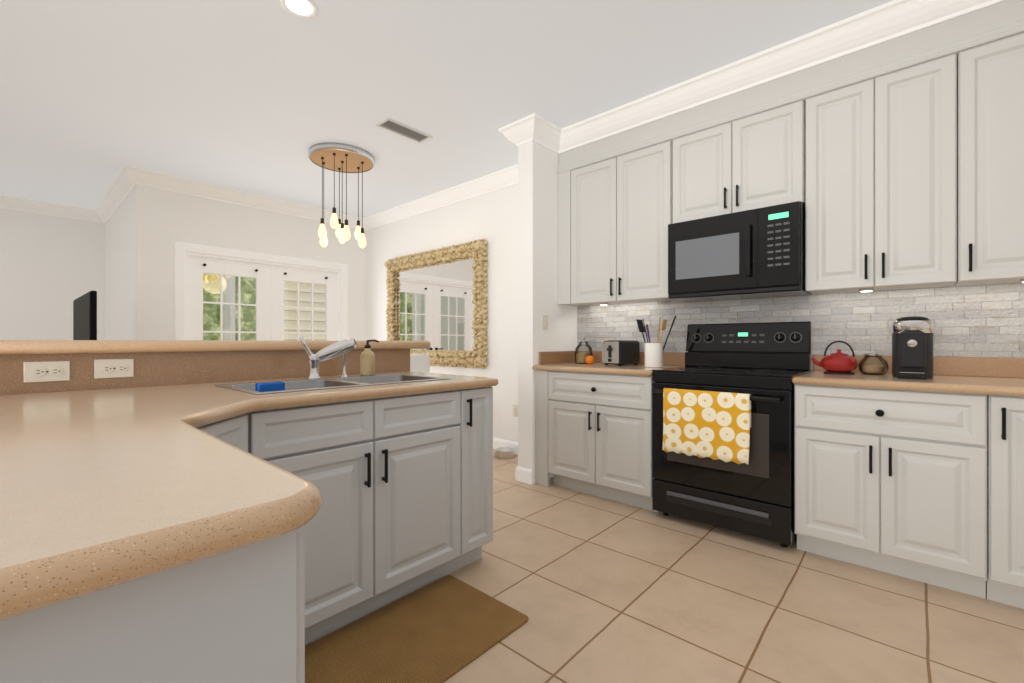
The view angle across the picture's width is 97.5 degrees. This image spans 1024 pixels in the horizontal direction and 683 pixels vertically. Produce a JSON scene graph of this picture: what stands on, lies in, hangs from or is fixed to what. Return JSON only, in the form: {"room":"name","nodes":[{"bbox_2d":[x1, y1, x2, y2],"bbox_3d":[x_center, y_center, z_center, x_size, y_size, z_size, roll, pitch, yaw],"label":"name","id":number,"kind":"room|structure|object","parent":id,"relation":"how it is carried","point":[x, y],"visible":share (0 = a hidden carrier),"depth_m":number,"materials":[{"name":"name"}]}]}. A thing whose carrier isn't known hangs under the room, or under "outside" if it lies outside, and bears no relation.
{"room":"kitchen","nodes":[
{"label":"kitchen","id":0,"kind":"room"},
{"bbox_2d":[0,208,104,339],"bbox_3d":[-7.198,-0.290,3.919,0.150,2.780,5.720,0,0,42],"label":"wall","id":1,"kind":"structure","parent":0,"point":[48,262],"depth_m":5.49,"materials":[{"name":"paint"}]},
{"bbox_2d":[73,291,96,339],"bbox_3d":[-3.446,0.365,3.649,1.304,1.470,0.396,0,0,42],"label":"television","id":2,"kind":"object","parent":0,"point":[85,306],"visible":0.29,"depth_m":3.41,"materials":[{"name":"black plastic"}]},
{"bbox_2d":[105,188,133,339],"bbox_3d":[-4.519,-0.290,5.258,2.050,2.780,0.150,0,0,42],"label":"wall","id":3,"kind":"structure","parent":0,"point":[119,228],"depth_m":5.06,"materials":[{"name":"paint"}]},
{"bbox_2d":[134,184,365,340],"bbox_3d":[-2.919,-0.290,5.394,0.150,2.780,2.490,0,0,42],"label":"wall","id":4,"kind":"structure","parent":0,"point":[162,218],"depth_m":4.83,"materials":[{"name":"paint"}]},
{"bbox_2d":[175,242,347,340],"bbox_3d":[-2.906,0.034,5.395,0.168,2.128,1.900,0,0,42],"label":"french door","id":5,"kind":"structure","parent":4,"relation":"in","point":[270,276],"depth_m":5.31,"materials":[{"name":"white paint"}]},
{"bbox_2d":[0,0,892,217],"bbox_3d":[-2.180,-1.740,1.089,11.400,0.120,8.210,0,0,42],"label":"ceiling","id":6,"kind":"structure","parent":0,"point":[233,94],"depth_m":2.87,"materials":[{"name":"paint"}]},
{"bbox_2d":[280,0,317,17],"bbox_3d":[-1.063,-1.676,2.244,0.170,0.007,0.170,0,0,42],"label":"recessed light","id":7,"kind":"object","parent":6,"relation":"in","point":[299,8],"visible":1,"depth_m":2.25,"materials":[{"name":"white paint"}]},
{"bbox_2d":[308,142,374,247],"bbox_3d":[-1.537,-1.265,4.066,0.560,0.830,0.560,0,0,42],"label":"pendant chandelier","id":8,"kind":"object","parent":6,"relation":"hanging from","point":[338,157],"visible":1,"depth_m":4.00,"materials":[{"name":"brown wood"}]},
{"bbox_2d":[376,118,431,142],"bbox_3d":[-0.852,-1.674,3.572,0.170,0.012,0.420,0,0,42],"label":"ceiling vent grille","id":9,"kind":"object","parent":6,"relation":"attached to","point":[389,124],"depth_m":3.56,"materials":[{"name":"grey metal"}]},
{"bbox_2d":[518,141,576,483],"bbox_3d":[0.314,-0.290,3.742,0.150,2.780,0.630,0,0,42],"label":"wall","id":10,"kind":"structure","parent":0,"point":[537,164],"depth_m":3.53,"materials":[{"name":"white paint"}]},
{"bbox_2d":[542,315,547,329],"bbox_3d":[0.264,-0.150,3.565,0.010,0.115,0.072,0,0,42],"label":"light switch","id":11,"kind":"object","parent":10,"relation":"attached to","point":[544,317],"visible":1,"depth_m":3.56,"materials":[{"name":"white plastic"}]},
{"bbox_2d":[306,449,1023,682],"bbox_3d":[-2.180,1.160,1.089,11.400,0.120,8.210,0,0,42],"label":"floor","id":12,"kind":"structure","parent":0,"point":[609,591],"depth_m":1.84,"materials":[{"name":"tile"}]},
{"bbox_2d":[0,340,430,394],"bbox_3d":[-1.429,0.547,2.072,0.365,1.105,2.375,0,0,42],"label":"peninsula bar","id":13,"kind":"object","parent":12,"relation":"on","point":[156,362],"visible":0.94,"depth_m":1.88,"materials":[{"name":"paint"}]},
{"bbox_2d":[23,361,69,382],"bbox_3d":[-1.651,0.107,1.596,0.009,0.072,0.115,0,0,42],"label":"outlet","id":14,"kind":"object","parent":13,"relation":"attached to","point":[48,371],"visible":1,"depth_m":1.59,"materials":[{"name":"white plastic"}]},
{"bbox_2d":[94,359,133,378],"bbox_3d":[-1.531,0.104,1.730,0.009,0.072,0.115,0,0,42],"label":"outlet","id":15,"kind":"object","parent":13,"relation":"attached to","point":[103,368],"visible":1,"depth_m":1.73,"materials":[{"name":"white plastic"}]},
{"bbox_2d":[223,275,234,339],"bbox_3d":[-4.159,-0.290,5.787,0.120,2.780,1.020,0,0,42],"label":"posts","id":16,"kind":"object","parent":12,"relation":"on","point":[228,281],"visible":0.05,"depth_m":6.07,"materials":[{"name":"white paint"}]},
{"bbox_2d":[0,386,492,682],"bbox_3d":[-0.718,0.660,1.349,1.726,0.879,2.150,0,0,42],"label":"base cabinet","id":17,"kind":"object","parent":12,"relation":"on","point":[405,483],"visible":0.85,"depth_m":1.54,"materials":[{"name":"paint"}]},
{"bbox_2d":[0,371,497,620],"bbox_3d":[-0.702,0.200,1.328,1.779,0.040,2.200,0,0,42],"label":"countertop","id":18,"kind":"structure","parent":17,"relation":"on","point":[100,489],"depth_m":0.57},
{"bbox_2d":[299,336,356,379],"bbox_3d":[-0.861,0.075,2.100,0.141,0.199,0.243,0,0,42],"label":"faucet","id":19,"kind":"object","parent":18,"relation":"on","point":[342,347],"visible":0.99,"depth_m":2.09,"materials":[{"name":"silver metal"}]},
{"bbox_2d":[215,373,450,393],"bbox_3d":[-0.750,0.270,1.990,0.465,0.190,0.860,0,0,42],"label":"sink","id":20,"kind":"object","parent":18,"relation":"in","point":[351,381],"visible":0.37,"depth_m":2.02,"materials":[{"name":"silver metal"}]},
{"bbox_2d":[255,382,284,391],"bbox_3d":[-0.942,0.195,1.752,0.033,0.068,0.100,0,0,38],"label":"sponge","id":21,"kind":"object","parent":20,"relation":"in","point":[270,386],"visible":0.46,"depth_m":1.74,"materials":[{"name":"blue plastic"}]},
{"bbox_2d":[360,340,378,375],"bbox_3d":[-0.737,0.082,2.308,0.072,0.185,0.084,0,0,42],"label":"soap bottle","id":22,"kind":"object","parent":20,"relation":"on","point":[367,357],"visible":1,"depth_m":2.28,"materials":[{"name":"beige"}]},
{"bbox_2d":[305,575,528,682],"bbox_3d":[-0.391,1.094,1.627,0.495,0.010,0.840,0,0,42],"label":"jute rug","id":23,"kind":"object","parent":12,"relation":"on","point":[431,633],"visible":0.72,"depth_m":1.64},
{"bbox_2d":[410,354,429,372],"bbox_3d":[-0.726,0.610,4.169,0.490,0.980,0.480,0,0,22],"label":"dining chair","id":24,"kind":"object","parent":12,"relation":"on","point":[418,362],"visible":0.12,"depth_m":4.29,"materials":[{"name":"white fabric"}]},
{"bbox_2d":[493,447,515,458],"bbox_3d":[-0.070,1.066,4.309,0.216,0.066,0.216,0,0,42],"label":"pet bowl","id":25,"kind":"object","parent":12,"relation":"on","point":[501,452],"visible":1,"depth_m":4.24,"materials":[{"name":"beige ceramic"}]},
{"bbox_2d":[535,370,657,511],"bbox_3d":[0.722,0.660,3.368,0.953,0.879,0.638,0,0,42],"label":"base cabinet","id":26,"kind":"object","parent":12,"relation":"on","point":[593,431],"visible":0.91,"depth_m":3.12,"materials":[{"name":"paint"}]},
{"bbox_2d":[532,351,684,375],"bbox_3d":[0.723,0.150,3.369,0.953,0.140,0.636,0,0,42],"label":"countertop","id":27,"kind":"structure","parent":26,"relation":"on","point":[549,360],"depth_m":3.35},
{"bbox_2d":[575,336,592,363],"bbox_3d":[0.587,0.069,3.679,0.144,0.220,0.144,0,0,42],"label":"glass jar","id":28,"kind":"object","parent":27,"relation":"on","point":[579,357],"visible":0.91,"depth_m":3.65,"materials":[{"name":"clear glass"}]},
{"bbox_2d":[585,356,593,363],"bbox_3d":[0.612,0.145,3.535,0.071,0.068,0.072,0,0,42],"label":"orange","id":29,"kind":"object","parent":27,"relation":"on","point":[589,359],"visible":1,"depth_m":3.51,"materials":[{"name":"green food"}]},
{"bbox_2d":[602,340,639,365],"bbox_3d":[0.823,0.086,3.413,0.280,0.187,0.170,0,0,-40],"label":"toaster","id":30,"kind":"object","parent":27,"relation":"on","point":[616,352],"visible":0.99,"depth_m":3.33,"materials":[{"name":"black"}]},
{"bbox_2d":[636,316,675,367],"bbox_3d":[0.995,0.001,3.124,0.263,0.355,0.124,0,0,42],"label":"utensil crock","id":31,"kind":"object","parent":27,"relation":"on","point":[653,351],"visible":1,"depth_m":3.08,"materials":[{"name":"white ceramic"}]},
{"bbox_2d":[652,321,810,546],"bbox_3d":[1.335,0.488,2.762,0.758,1.224,0.665,0,0,42],"label":"range oven","id":32,"kind":"object","parent":12,"relation":"on","point":[760,360],"visible":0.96,"depth_m":2.59,"materials":[{"name":"black metal"}]},
{"bbox_2d":[662,388,750,464],"bbox_3d":[1.090,0.469,2.543,0.472,0.378,0.053,0,0,42],"label":"towel","id":33,"kind":"object","parent":32,"relation":"hanging from","point":[714,425],"visible":1,"depth_m":2.52,"materials":[{"name":"yellow fabric"}]},
{"bbox_2d":[795,384,1023,608],"bbox_3d":[2.362,0.660,1.896,1.916,0.879,0.638,0,0,42],"label":"base cabinet","id":34,"kind":"object","parent":12,"relation":"on","point":[922,486],"visible":0.97,"depth_m":2.01,"materials":[{"name":"paint"}]},
{"bbox_2d":[792,354,1023,396],"bbox_3d":[2.363,0.150,1.897,1.917,0.140,0.636,0,0,42],"label":"countertop","id":35,"kind":"structure","parent":34,"relation":"on","point":[957,371],"depth_m":2.19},
{"bbox_2d":[811,341,857,374],"bbox_3d":[1.813,0.087,2.503,0.190,0.184,0.172,0,0,3],"label":"teapot","id":36,"kind":"object","parent":35,"relation":"on","point":[838,362],"visible":1,"depth_m":2.46,"materials":[{"name":"red ceramic"}]},
{"bbox_2d":[858,353,888,374],"bbox_3d":[1.977,0.122,2.458,0.132,0.114,0.132,0,0,42],"label":"glass canister","id":37,"kind":"object","parent":35,"relation":"on","point":[864,369],"visible":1,"depth_m":2.44,"materials":[{"name":"clear glass"}]},
{"bbox_2d":[891,316,933,378],"bbox_3d":[1.991,0.026,2.234,0.162,0.306,0.236,0,0,42],"label":"coffee machine","id":38,"kind":"object","parent":35,"relation":"on","point":[912,336],"visible":1,"depth_m":2.19,"materials":[{"name":"black"}]},
{"bbox_2d":[366,183,1022,441],"bbox_3d":[1.330,-0.290,3.354,9.200,2.780,0.150,0,0,42],"label":"wall","id":39,"kind":"structure","parent":0,"point":[492,217],"depth_m":4.67,"materials":[{"name":"paint"}]},
{"bbox_2d":[384,239,487,368],"bbox_3d":[-0.957,-0.393,5.237,1.852,1.364,0.130,0,0,42],"label":"mirror","id":40,"kind":"object","parent":39,"relation":"attached to","point":[437,296],"visible":0.83,"depth_m":5.11,"materials":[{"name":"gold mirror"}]},
{"bbox_2d":[0,0,1004,230],"bbox_3d":[-1.936,-1.613,3.555,13.456,0.131,5.355,0,0,8],"label":"crown molding","id":41,"kind":"structure","parent":39,"relation":"attached to","point":[893,19],"depth_m":3.23,"materials":[{"name":"white paint"}]},
{"bbox_2d":[493,438,532,484],"bbox_3d":[-2.677,1.044,5.263,6.686,0.110,2.253,0,0,13],"label":"baseboard","id":42,"kind":"structure","parent":39,"relation":"attached to","point":[525,475],"depth_m":3.55,"materials":[{"name":"white paint"}]},
{"bbox_2d":[513,405,517,416],"bbox_3d":[0.034,0.680,4.410,0.072,0.115,0.009,0,0,42],"label":"wall outlet","id":43,"kind":"object","parent":39,"relation":"attached to","point":[515,407],"visible":0.87,"depth_m":4.40,"materials":[{"name":"white plastic"}]},
{"bbox_2d":[668,201,811,301],"bbox_3d":[1.433,-0.535,2.871,0.758,0.500,0.428,0,0,42],"label":"microwave","id":44,"kind":"object","parent":39,"relation":"attached to","point":[759,252],"visible":1,"depth_m":2.70,"materials":[{"name":"black metal"}]},
{"bbox_2d":[557,0,1023,305],"bbox_3d":[1.822,-0.977,2.584,3.639,1.402,0.336,0,0,42],"label":"upper cabinet","id":45,"kind":"object","parent":39,"relation":"attached to","point":[903,156],"visible":0.98,"depth_m":2.40,"materials":[{"name":"paint"}]},
{"bbox_2d":[577,282,1023,371],"bbox_3d":[1.929,-0.052,2.704,3.640,0.565,0.018,0,0,42],"label":"backsplash","id":46,"kind":"structure","parent":39,"relation":"attached to","point":[982,320],"depth_m":2.62,"materials":[{"name":"white tile"}]},
{"label":"outside","id":47,"kind":"structure","parent":0,"visible":0},
{"bbox_2d":[203,273,324,340],"bbox_3d":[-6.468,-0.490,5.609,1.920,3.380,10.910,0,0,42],"label":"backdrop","id":48,"kind":"structure","parent":47,"point":[211,282],"depth_m":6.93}
]}

